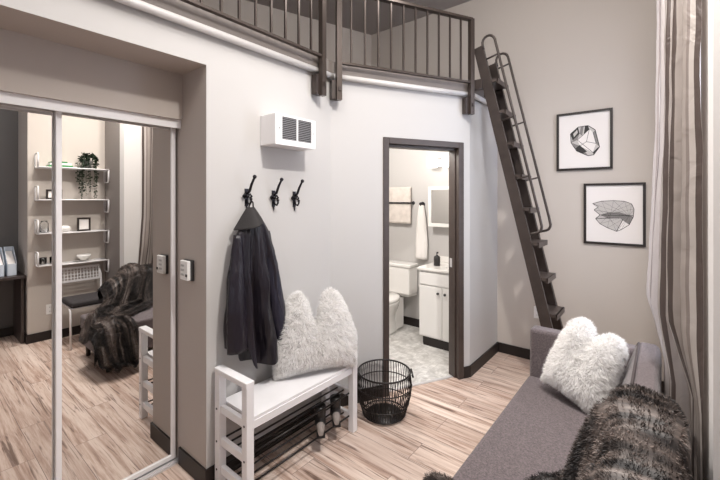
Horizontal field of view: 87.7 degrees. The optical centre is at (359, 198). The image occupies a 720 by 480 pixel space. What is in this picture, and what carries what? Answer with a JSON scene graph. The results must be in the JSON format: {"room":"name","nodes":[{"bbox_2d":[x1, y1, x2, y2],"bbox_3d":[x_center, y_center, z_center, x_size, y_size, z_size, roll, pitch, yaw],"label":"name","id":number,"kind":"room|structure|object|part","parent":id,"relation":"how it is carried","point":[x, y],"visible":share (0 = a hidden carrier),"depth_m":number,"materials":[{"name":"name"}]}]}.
{"room":"studio apartment","nodes":[
{"label":"studio apartment","id":0,"kind":"room"},
{"bbox_2d":[0,28,182,119],"bbox_3d":[-1.720,-0.607,1.602,0.210,0.269,1.829,0,0,39],"label":"wall closet header","id":1,"kind":"structure","parent":0,"point":[29,65],"depth_m":1.86,"materials":[{"name":"beige paint"}]},
{"bbox_2d":[0,91,180,128],"bbox_3d":[-1.717,-0.447,1.600,0.158,0.050,1.829,0,0,39],"label":"door frame","id":2,"kind":"structure","parent":1,"relation":"attached to","point":[6,98],"depth_m":1.87,"materials":[{"name":"white metal"}]},
{"bbox_2d":[0,0,205,74],"bbox_3d":[-1.614,-0.841,1.517,0.482,0.199,1.829,0,0,39],"label":"wall","id":3,"kind":"structure","parent":0,"point":[111,28],"depth_m":1.76,"materials":[{"name":"grey paint"}]},
{"bbox_2d":[113,0,486,104],"bbox_3d":[-0.853,-0.922,1.851,6.196,0.042,0.531,0,0,-44],"label":"trim","id":4,"kind":"structure","parent":3,"relation":"attached to","point":[146,7],"depth_m":2.31,"materials":[{"name":"grey"}]},
{"bbox_2d":[176,34,330,468],"bbox_3d":[-0.710,0.330,2.636,0.482,2.540,1.050,0,0,39],"label":"wall","id":5,"kind":"structure","parent":0,"point":[219,152],"depth_m":2.25,"materials":[{"name":"grey paint"}]},
{"bbox_2d":[180,259,193,280],"bbox_3d":[-1.005,0.416,2.175,0.102,0.118,0.038,0,0,39],"label":"wall control","id":6,"kind":"object","parent":5,"relation":"attached to","point":[186,265],"visible":1,"depth_m":2.15,"materials":[{"name":"grey plastic"}]},
{"bbox_2d":[242,175,256,207],"bbox_3d":[-0.653,-0.036,2.245,0.100,0.212,0.074,0,0,39],"label":"coat hook","id":7,"kind":"object","parent":5,"relation":"attached to","point":[246,197],"visible":0.98,"depth_m":2.25,"materials":[{"name":"black metal"}]},
{"bbox_3d":[-0.682,-0.007,2.268,0.026,0.105,0.074,0,0,39],"label":"plate","id":8,"kind":"part","parent":7,"relation":"part of","materials":[{"name":"black metal"}]},
{"bbox_2d":[223,201,285,368],"bbox_3d":[-0.604,0.503,2.244,0.163,0.982,0.448,0,0,39],"label":"jacket","id":9,"kind":"object","parent":7,"relation":"hanging from","point":[254,317],"visible":0.99,"depth_m":2.21,"materials":[{"name":"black fabric"}]},
{"bbox_2d":[270,178,283,210],"bbox_3d":[-0.526,-0.028,2.402,0.100,0.212,0.074,0,0,39],"label":"coat hook","id":10,"kind":"object","parent":5,"relation":"attached to","point":[273,196],"visible":1,"depth_m":2.41,"materials":[{"name":"black metal"}]},
{"bbox_3d":[-0.555,0.001,2.425,0.026,0.105,0.074,0,0,39],"label":"plate","id":11,"kind":"part","parent":10,"relation":"part of","materials":[{"name":"black metal"}]},
{"bbox_2d":[260,112,314,150],"bbox_3d":[-0.463,-0.425,2.435,0.154,0.189,0.334,0,0,39],"label":"wall heater","id":12,"kind":"object","parent":5,"relation":"attached to","point":[277,130],"visible":1,"depth_m":2.35,"materials":[{"name":"white metal"}]},
{"bbox_2d":[282,116,296,140],"bbox_3d":[-0.444,-0.436,2.348,0.006,0.140,0.117,0,0,39],"label":"grille","id":13,"kind":"object","parent":12,"relation":"attached to","point":[289,123],"depth_m":2.35,"materials":[{"name":"grey metal"}]},
{"bbox_3d":[-0.408,-0.425,2.391,0.008,0.189,0.334,0,0,39],"label":"plate","id":14,"kind":"part","parent":12,"relation":"part of","materials":[{"name":"white metal"}]},
{"bbox_2d":[298,120,310,142],"bbox_3d":[-0.364,-0.436,2.449,0.002,0.140,0.117,0,0,39],"label":"grille","id":15,"kind":"object","parent":12,"relation":"attached to","point":[304,126],"depth_m":2.45,"materials":[{"name":"grey metal"}]},
{"bbox_2d":[291,179,303,210],"bbox_3d":[-0.415,-0.024,2.539,0.100,0.212,0.074,0,0,39],"label":"coat hook","id":16,"kind":"object","parent":5,"relation":"attached to","point":[294,197],"visible":1,"depth_m":2.54,"materials":[{"name":"black metal"}]},
{"bbox_3d":[-0.444,0.004,2.562,0.026,0.105,0.074,0,0,39],"label":"plate","id":17,"kind":"part","parent":16,"relation":"part of","materials":[{"name":"black metal"}]},
{"bbox_2d":[195,0,370,65],"bbox_3d":[-1.939,-1.555,3.726,4.862,1.230,0.094,0,0,-32],"label":"wall","id":18,"kind":"structure","parent":0,"point":[229,6],"depth_m":4.45,"materials":[{"name":"beige paint"}]},
{"bbox_2d":[141,0,484,98],"bbox_3d":[-1.785,-0.988,2.574,3.387,0.095,6.160,0,0,39],"label":"floor","id":19,"kind":"structure","parent":0,"point":[178,7],"depth_m":2.46,"materials":[{"name":"paint"}]},
{"bbox_2d":[180,0,325,96],"bbox_3d":[-1.047,-1.155,1.740,0.090,0.840,2.490,0,0,39],"label":"loft railing","id":20,"kind":"object","parent":19,"relation":"attached to","point":[318,80],"visible":1,"depth_m":2.50,"materials":[{"name":"grey metal"}]},
{"bbox_3d":[-1.043,-1.015,1.721,0.030,0.016,2.465,0,0,39],"label":"rail","id":21,"kind":"part","parent":20,"relation":"part of","materials":[{"name":"grey metal"}]},
{"bbox_3d":[-0.268,-1.153,2.679,0.040,0.836,0.040,0,0,39],"label":"post","id":22,"kind":"part","parent":20,"relation":"part of","materials":[{"name":"grey metal"}]},
{"bbox_2d":[330,0,474,114],"bbox_3d":[0.391,-1.155,3.048,1.305,0.840,0.090,0,0,-23],"label":"loft railing","id":23,"kind":"object","parent":19,"relation":"attached to","point":[468,103],"visible":1,"depth_m":3.04,"materials":[{"name":"grey metal"}]},
{"bbox_3d":[-0.159,-1.153,2.799,0.040,0.836,0.040,0,0,-23],"label":"post","id":24,"kind":"part","parent":23,"relation":"part of","materials":[{"name":"grey metal"}]},
{"bbox_3d":[0.408,-1.015,3.039,1.230,0.016,0.030,0,0,-23],"label":"rail","id":25,"kind":"part","parent":23,"relation":"part of","materials":[{"name":"grey metal"}]},
{"bbox_3d":[0.408,-1.565,3.039,1.230,0.020,0.045,0,0,-23],"label":"rail","id":26,"kind":"part","parent":23,"relation":"part of","materials":[{"name":"grey metal"}]},
{"bbox_3d":[0.974,-1.153,3.279,0.040,0.836,0.040,0,0,-23],"label":"post","id":27,"kind":"part","parent":23,"relation":"part of","materials":[{"name":"grey metal"}]},
{"bbox_2d":[246,0,471,34],"bbox_3d":[-0.717,-2.220,1.737,6.300,0.100,6.400,0,0,39],"label":"ceiling","id":28,"kind":"structure","parent":0,"point":[357,5],"depth_m":4.32,"materials":[{"name":"grey paint"}]},
{"bbox_2d":[331,79,469,394],"bbox_3d":[0.359,0.330,3.159,1.315,2.540,0.110,0,0,-23],"label":"wall","id":29,"kind":"structure","parent":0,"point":[365,114],"depth_m":2.98,"materials":[{"name":"grey paint"}]},
{"bbox_2d":[340,385,383,406],"bbox_3d":[-0.017,1.550,2.934,0.445,0.100,0.012,0,0,-23],"label":"baseboard","id":30,"kind":"structure","parent":29,"relation":"attached to","point":[344,401],"depth_m":2.95,"materials":[{"name":"black wood"}]},
{"bbox_2d":[383,137,463,396],"bbox_3d":[0.531,0.551,3.230,0.794,2.097,0.134,0,0,-23],"label":"door frame","id":31,"kind":"structure","parent":29,"relation":"attached to","point":[455,149],"depth_m":3.31,"materials":[{"name":"brown wood"}]},
{"bbox_2d":[149,324,662,479],"bbox_3d":[-0.110,1.630,1.375,4.900,0.060,6.400,0,0,39],"label":"floor","id":32,"kind":"structure","parent":0,"point":[444,421],"depth_m":2.57,"materials":[{"name":"brown wood"}]},
{"bbox_2d":[134,457,177,479],"bbox_3d":[-1.722,1.588,1.604,0.145,0.024,1.829,0,0,39],"label":"door track","id":33,"kind":"object","parent":32,"relation":"on","point":[173,462],"visible":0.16,"depth_m":2.19,"materials":[{"name":"silver metal"}]},
{"bbox_2d":[0,104,54,479],"bbox_3d":[-1.724,0.571,1.598,0.028,2.006,0.718,0,0,39],"label":"mirror door","id":34,"kind":"structure","parent":33,"relation":"on","point":[27,135],"depth_m":1.78,"materials":[{"name":"clear mirror"}]},
{"bbox_2d":[55,111,175,479],"bbox_3d":[-1.312,0.571,2.060,0.028,2.006,0.578,0,0,39],"label":"mirror door","id":35,"kind":"structure","parent":33,"relation":"on","point":[115,180],"depth_m":2.04,"materials":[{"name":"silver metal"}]},
{"bbox_3d":[-1.312,1.562,2.060,0.024,0.024,0.530,0,0,39],"label":"rail","id":36,"kind":"part","parent":35,"relation":"part of","materials":[{"name":"white metal"}]},
{"bbox_2d":[214,365,356,479],"bbox_3d":[-0.415,1.270,2.338,0.305,0.660,0.891,0,0,39],"label":"bench","id":37,"kind":"object","parent":32,"relation":"on","point":[259,403],"visible":0.76,"depth_m":2.11,"materials":[{"name":"white wood"}]},
{"bbox_3d":[-0.780,1.282,2.093,0.045,0.635,0.045,0,0,39],"label":"leg","id":38,"kind":"part","parent":37,"relation":"part of","materials":[{"name":"white wood"}]},
{"bbox_3d":[-0.679,1.500,2.011,0.215,0.044,0.025,0,0,39],"label":"cross rail","id":39,"kind":"part","parent":37,"relation":"part of","materials":[{"name":"white wood"}]},
{"bbox_3d":[-0.679,1.345,2.011,0.215,0.044,0.025,0,0,39],"label":"cross rail","id":40,"kind":"part","parent":37,"relation":"part of","materials":[{"name":"white wood"}]},
{"bbox_3d":[-0.679,1.165,2.011,0.215,0.044,0.025,0,0,39],"label":"cross rail","id":41,"kind":"part","parent":37,"relation":"part of","materials":[{"name":"white wood"}]},
{"bbox_3d":[-0.506,1.338,2.412,0.011,0.011,0.813,0,0,39],"label":"rack rod","id":42,"kind":"part","parent":37,"relation":"part of","materials":[{"name":"black metal"}]},
{"bbox_3d":[-0.679,0.955,2.011,0.305,0.030,0.051,0,0,39],"label":"arm rail","id":43,"kind":"part","parent":37,"relation":"part of","materials":[{"name":"white wood"}]},
{"bbox_3d":[-0.578,1.282,1.930,0.045,0.635,0.045,0,0,39],"label":"leg","id":44,"kind":"part","parent":37,"relation":"part of","materials":[{"name":"white wood"}]},
{"bbox_3d":[-0.506,1.495,2.412,0.011,0.011,0.813,0,0,39],"label":"rack rod","id":45,"kind":"part","parent":37,"relation":"part of","materials":[{"name":"black metal"}]},
{"bbox_3d":[-0.461,1.495,2.376,0.011,0.011,0.813,0,0,39],"label":"rack rod","id":46,"kind":"part","parent":37,"relation":"part of","materials":[{"name":"black metal"}]},
{"bbox_3d":[-0.461,1.338,2.376,0.011,0.011,0.813,0,0,39],"label":"rack rod","id":47,"kind":"part","parent":37,"relation":"part of","materials":[{"name":"black metal"}]},
{"bbox_3d":[-0.416,1.495,2.339,0.011,0.011,0.813,0,0,39],"label":"rack rod","id":48,"kind":"part","parent":37,"relation":"part of","materials":[{"name":"black metal"}]},
{"bbox_3d":[-0.416,1.338,2.339,0.011,0.011,0.813,0,0,39],"label":"rack rod","id":49,"kind":"part","parent":37,"relation":"part of","materials":[{"name":"black metal"}]},
{"bbox_3d":[-0.416,1.143,2.339,0.283,0.018,0.795,0,0,39],"label":"seat","id":50,"kind":"part","parent":37,"relation":"part of","materials":[{"name":"white wood"}]},
{"bbox_3d":[-0.371,1.495,2.303,0.011,0.011,0.813,0,0,39],"label":"rack rod","id":51,"kind":"part","parent":37,"relation":"part of","materials":[{"name":"black metal"}]},
{"bbox_3d":[-0.371,1.338,2.303,0.011,0.011,0.813,0,0,39],"label":"rack rod","id":52,"kind":"part","parent":37,"relation":"part of","materials":[{"name":"black metal"}]},
{"bbox_3d":[-0.326,1.495,2.266,0.011,0.011,0.813,0,0,39],"label":"rack rod","id":53,"kind":"part","parent":37,"relation":"part of","materials":[{"name":"black metal"}]},
{"bbox_3d":[-0.326,1.338,2.266,0.011,0.011,0.813,0,0,39],"label":"rack rod","id":54,"kind":"part","parent":37,"relation":"part of","materials":[{"name":"black metal"}]},
{"bbox_2d":[272,286,358,380],"bbox_3d":[-0.296,0.873,2.478,0.594,0.556,0.296,0,0,-25],"label":"fluffy pillow","id":55,"kind":"object","parent":37,"relation":"on","point":[329,340],"visible":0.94,"depth_m":2.39,"materials":[{"name":"white fur"}]},
{"bbox_2d":[314,402,325,438],"bbox_3d":[-0.252,1.417,2.395,0.076,0.145,0.153,0,0,-8],"label":"boot","id":56,"kind":"object","parent":37,"relation":"on","point":[320,418],"visible":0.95,"depth_m":2.39,"materials":[{"name":"black leather"}]},
{"bbox_3d":[-0.252,1.282,2.747,0.045,0.635,0.045,0,0,39],"label":"leg","id":57,"kind":"part","parent":37,"relation":"part of","materials":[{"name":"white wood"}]},
{"bbox_2d":[330,394,340,427],"bbox_3d":[-0.161,1.417,2.508,0.076,0.145,0.153,0,0,-8],"label":"boot","id":58,"kind":"object","parent":37,"relation":"on","point":[335,409],"visible":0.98,"depth_m":2.51,"materials":[{"name":"black leather"}]},
{"bbox_3d":[-0.151,1.500,2.665,0.215,0.044,0.025,0,0,39],"label":"cross rail","id":59,"kind":"part","parent":37,"relation":"part of","materials":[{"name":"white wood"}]},
{"bbox_3d":[-0.151,1.345,2.665,0.215,0.044,0.025,0,0,39],"label":"cross rail","id":60,"kind":"part","parent":37,"relation":"part of","materials":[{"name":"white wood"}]},
{"bbox_3d":[-0.050,1.282,2.583,0.045,0.635,0.045,0,0,39],"label":"leg","id":61,"kind":"part","parent":37,"relation":"part of","materials":[{"name":"white wood"}]},
{"bbox_2d":[357,359,413,424],"bbox_3d":[0.178,1.434,2.780,0.417,0.326,0.417,0,0,39],"label":"wire basket","id":62,"kind":"object","parent":32,"relation":"on","point":[382,413],"visible":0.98,"depth_m":2.72,"materials":[{"name":"black metal"}]},
{"bbox_2d":[389,260,417,334],"bbox_3d":[0.314,1.200,4.524,0.490,0.800,0.701,0,0,39],"label":"toilet","id":63,"kind":"object","parent":32,"relation":"on","point":[402,275],"visible":0.45,"depth_m":4.56,"materials":[{"name":"white ceramic"}]},
{"bbox_3d":[0.260,1.184,4.457,0.384,0.048,0.518,0,0,39],"label":"seat lid","id":64,"kind":"part","parent":63,"relation":"part of","materials":[{"name":"white ceramic"}]},
{"bbox_3d":[0.278,1.405,4.479,0.370,0.390,0.585,0,0,39],"label":"bowl","id":65,"kind":"part","parent":63,"relation":"part of","materials":[{"name":"white ceramic"}]},
{"bbox_3d":[0.473,1.020,4.721,0.468,0.360,0.187,0,0,39],"label":"tank","id":66,"kind":"part","parent":63,"relation":"part of","materials":[{"name":"white ceramic"}]},
{"bbox_3d":[0.470,0.820,4.717,0.490,0.040,0.204,0,0,39],"label":"tank lid","id":67,"kind":"part","parent":63,"relation":"part of","materials":[{"name":"white ceramic"}]},
{"bbox_2d":[419,270,448,350],"bbox_3d":[1.018,1.190,4.087,0.615,0.820,0.484,0,0,39],"label":"vanity cabinet","id":68,"kind":"object","parent":32,"relation":"on","point":[433,286],"visible":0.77,"depth_m":4.00,"materials":[{"name":"white wood"}]},
{"bbox_3d":[0.760,1.215,4.030,0.269,0.540,0.016,0,0,39],"label":"door","id":69,"kind":"part","parent":68,"relation":"part of","materials":[{"name":"white wood"}]},
{"bbox_2d":[417,255,448,273],"bbox_3d":[1.024,0.730,4.102,0.635,0.100,0.488,0,0,39],"label":"sink","id":70,"kind":"object","parent":68,"relation":"in","point":[444,260],"visible":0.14,"depth_m":4.10,"materials":[{"name":"white stone"}]},
{"bbox_2d":[434,252,439,265],"bbox_3d":[0.861,0.672,4.191,0.072,0.155,0.072,0,0,39],"label":"soap dispenser","id":71,"kind":"object","parent":70,"relation":"on","point":[436,258],"visible":1,"depth_m":4.16,"materials":[{"name":"grey plastic"}]},
{"bbox_2d":[417,262,448,273],"bbox_3d":[1.022,0.765,4.100,0.635,0.030,0.482,0,0,39],"label":"countertop","id":72,"kind":"structure","parent":68,"relation":"on","point":[442,268],"depth_m":4.07,"materials":[{"name":"white stone"}]},
{"bbox_3d":[0.888,0.865,3.926,0.599,0.130,0.016,0,0,39],"label":"false drawer","id":73,"kind":"part","parent":68,"relation":"part of","materials":[{"name":"white wood"}]},
{"bbox_3d":[0.995,1.215,3.840,0.324,0.540,0.016,0,0,39],"label":"door","id":74,"kind":"part","parent":68,"relation":"part of","materials":[{"name":"white wood"}]},
{"bbox_2d":[475,34,564,330],"bbox_3d":[1.410,0.089,3.194,0.814,3.021,0.360,0,0,39],"label":"ladder","id":75,"kind":"object","parent":32,"relation":"on","point":[549,312],"visible":0.91,"depth_m":3.19,"materials":[{"name":"brown metal"}]},
{"bbox_3d":[1.257,-0.561,3.124,0.501,1.720,0.022,0,0,39],"label":"handrail","id":76,"kind":"part","parent":75,"relation":"part of","materials":[{"name":"brown metal"}]},
{"bbox_3d":[1.452,-0.526,3.353,0.485,1.650,0.022,0,0,39],"label":"handrail","id":77,"kind":"part","parent":75,"relation":"part of","materials":[{"name":"brown metal"}]},
{"bbox_2d":[453,325,661,479],"bbox_3d":[0.972,1.204,1.763,0.696,0.792,1.624,0,0,39],"label":"sofa","id":78,"kind":"object","parent":32,"relation":"on","point":[536,430],"visible":0.47,"depth_m":1.88,"materials":[{"name":"grey fabric"}]},
{"bbox_2d":[453,376,589,479],"bbox_3d":[0.929,1.250,1.718,0.685,0.140,1.500,0,0,39],"label":"seat cushion","id":79,"kind":"object","parent":78,"relation":"on","point":[536,431],"depth_m":1.85,"materials":[{"name":"grey fabric"}]},
{"bbox_2d":[422,382,693,479],"bbox_3d":[0.630,1.134,1.339,1.179,0.860,0.622,0,0,7],"label":"fur throw","id":80,"kind":"object","parent":78,"relation":"on","point":[637,433],"visible":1,"depth_m":1.26,"materials":[{"name":"fur"}]},
{"bbox_2d":[539,316,629,414],"bbox_3d":[1.286,0.959,2.173,0.307,0.528,0.448,0,0,-29],"label":"fluffy pillow","id":81,"kind":"object","parent":78,"relation":"on","point":[582,364],"visible":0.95,"depth_m":2.08,"materials":[{"name":"white fur"}]},
{"bbox_3d":[1.444,1.097,2.347,0.695,0.445,0.124,0,0,39],"label":"arm","id":82,"kind":"part","parent":78,"relation":"part of"},
{"bbox_3d":[1.240,1.065,1.720,0.226,0.510,1.095,0,0,39],"label":"backrest","id":83,"kind":"part","parent":78,"relation":"part of","materials":[{"name":"grey fabric"}]},
{"bbox_2d":[389,148,448,318],"bbox_3d":[0.717,0.330,4.744,1.951,2.540,0.120,0,0,39],"label":"wall","id":84,"kind":"structure","parent":0,"point":[407,168],"depth_m":4.70,"materials":[{"name":"grey paint"}]},
{"bbox_2d":[389,201,414,204],"bbox_3d":[0.452,0.055,4.826,0.539,0.043,0.085,0,0,39],"label":"towel bar","id":85,"kind":"object","parent":84,"relation":"attached to","point":[413,202],"visible":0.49,"depth_m":4.71,"materials":[{"name":"black metal"}]},
{"bbox_2d":[389,187,410,223],"bbox_3d":[0.456,0.085,4.820,0.456,0.460,0.044,0,0,39],"label":"bath towel","id":86,"kind":"object","parent":85,"relation":"hanging from","point":[398,213],"visible":0.7,"depth_m":4.76,"materials":[{"name":"beige fabric"}]},
{"bbox_2d":[403,316,418,327],"bbox_3d":[0.676,1.550,4.692,1.951,0.100,0.012,0,0,39],"label":"baseboard","id":87,"kind":"structure","parent":84,"relation":"attached to","point":[410,321],"depth_m":4.71,"materials":[{"name":"black wood"}]},
{"bbox_2d":[427,155,448,167],"bbox_3d":[1.040,-0.432,4.307,0.558,0.135,0.153,0,0,39],"label":"vanity light","id":88,"kind":"object","parent":84,"relation":"attached to","point":[432,162],"visible":0.56,"depth_m":4.38,"materials":[{"name":"white glass"}]},
{"bbox_3d":[0.857,-0.432,4.432,0.116,0.135,0.116,0,0,39],"label":"lamp shade","id":89,"kind":"part","parent":88,"relation":"part of","materials":[{"name":"white"}]},
{"bbox_3d":[1.082,-0.420,4.353,0.550,0.080,0.030,0,0,39],"label":"plate","id":90,"kind":"part","parent":88,"relation":"part of","materials":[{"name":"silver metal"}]},
{"bbox_3d":[1.004,-0.432,4.312,0.116,0.135,0.116,0,0,39],"label":"lamp shade","id":91,"kind":"part","parent":88,"relation":"part of","materials":[{"name":"white glass"}]},
{"bbox_2d":[428,186,448,226],"bbox_3d":[1.017,0.095,4.348,0.445,0.470,0.118,0,0,39],"label":"medicine cabinet","id":92,"kind":"object","parent":84,"relation":"attached to","point":[438,197],"visible":0.55,"depth_m":4.37,"materials":[{"name":"white"}]},
{"bbox_2d":[438,255,448,262],"bbox_3d":[1.171,0.715,4.284,0.635,0.070,0.021,0,0,39],"label":"backsplash","id":93,"kind":"structure","parent":84,"relation":"attached to","point":[442,258],"depth_m":4.41,"materials":[{"name":"white stone"}]},
{"bbox_3d":[0.758,0.070,4.596,0.060,0.060,0.058,0,0,39],"label":"towel hook","id":94,"kind":"object","parent":84,"relation":"attached to","visible":0},
{"bbox_2d":[415,205,427,259],"bbox_3d":[0.753,0.410,4.590,0.166,0.660,0.086,0,0,39],"label":"hand towel","id":95,"kind":"object","parent":94,"relation":"hanging from","point":[421,244],"visible":1,"depth_m":4.56,"materials":[{"name":"white fabric"}]},
{"bbox_2d":[470,99,496,364],"bbox_3d":[1.175,0.330,3.678,0.100,2.540,0.723,0,0,39],"label":"wall","id":96,"kind":"structure","parent":0,"point":[483,146],"depth_m":3.60,"materials":[{"name":"grey paint"}]},
{"bbox_2d":[464,342,497,378],"bbox_3d":[1.183,1.550,3.626,0.046,0.100,0.792,0,0,39],"label":"baseboard","id":97,"kind":"structure","parent":96,"relation":"attached to","point":[469,371],"depth_m":3.53,"materials":[{"name":"black wood"}]},
{"bbox_2d":[371,0,663,380],"bbox_3d":[1.378,-0.285,4.055,3.444,3.770,0.120,0,0,39],"label":"wall","id":98,"kind":"structure","parent":0,"point":[566,56],"depth_m":3.52,"materials":[{"name":"beige paint"}]},
{"bbox_2d":[534,306,538,318],"bbox_3d":[1.744,1.120,3.677,0.072,0.114,0.008,0,0,39],"label":"wall outlet","id":99,"kind":"object","parent":98,"relation":"attached to","point":[535,309],"visible":0.45,"depth_m":3.69,"materials":[{"name":"white plastic"}]},
{"bbox_2d":[498,342,663,393],"bbox_3d":[2.010,1.550,3.460,1.473,0.100,0.012,0,0,39],"label":"baseboard","id":100,"kind":"structure","parent":98,"relation":"attached to","point":[509,349],"depth_m":3.80,"materials":[{"name":"black wood"}]},
{"bbox_2d":[556,107,612,170],"bbox_3d":[2.045,-0.529,3.425,0.444,0.536,0.022,0,0,39],"label":"framed print","id":101,"kind":"object","parent":98,"relation":"attached to","point":[584,139],"visible":1,"depth_m":3.42,"materials":[{"name":"black"}]},
{"bbox_2d":[584,182,645,246],"bbox_3d":[2.221,0.136,3.282,0.452,0.543,0.022,0,0,39],"label":"framed print","id":102,"kind":"object","parent":98,"relation":"attached to","point":[614,213],"visible":1,"depth_m":3.27,"materials":[{"name":"black"}]},
{"bbox_2d":[701,0,719,479],"bbox_3d":[1.901,-0.285,2.051,0.130,3.770,2.340,0,0,39],"label":"wall window","id":103,"kind":"structure","parent":98,"relation":"in","point":[710,35],"depth_m":1.23,"materials":[{"name":"white paint"}]},
{"bbox_2d":[700,46,700,102],"bbox_3d":[1.925,-0.325,2.089,0.060,2.150,1.430,0,0,39],"label":"window","id":104,"kind":"structure","parent":103,"relation":"attached to","point":[700,46],"depth_m":2.08,"materials":[{"name":"white glass"}]},
{"bbox_3d":[1.750,-1.720,2.051,0.106,0.023,2.110,0,0,39],"label":"curtain rod","id":105,"kind":"object","parent":103,"relation":"attached to","visible":0},
{"bbox_2d":[646,0,703,479],"bbox_3d":[1.331,-0.058,1.608,0.140,3.285,0.783,0,0,35],"label":"curtain","id":106,"kind":"object","parent":105,"relation":"hanging from","point":[675,282],"visible":0.88,"depth_m":1.46,"materials":[{"name":"grey fabric"}]},
{"bbox_3d":[-2.645,0.330,0.242,0.482,2.540,1.450,0,0,39],"label":"wall","id":107,"kind":"structure","parent":0,"visible":0},
{"bbox_2d":[178,401,320,479],"bbox_3d":[-1.681,1.550,1.282,0.314,0.100,4.281,0,0,39],"label":"baseboard","id":108,"kind":"structure","parent":107,"relation":"attached to","point":[186,461],"depth_m":2.21,"materials":[{"name":"black"}]}
]}

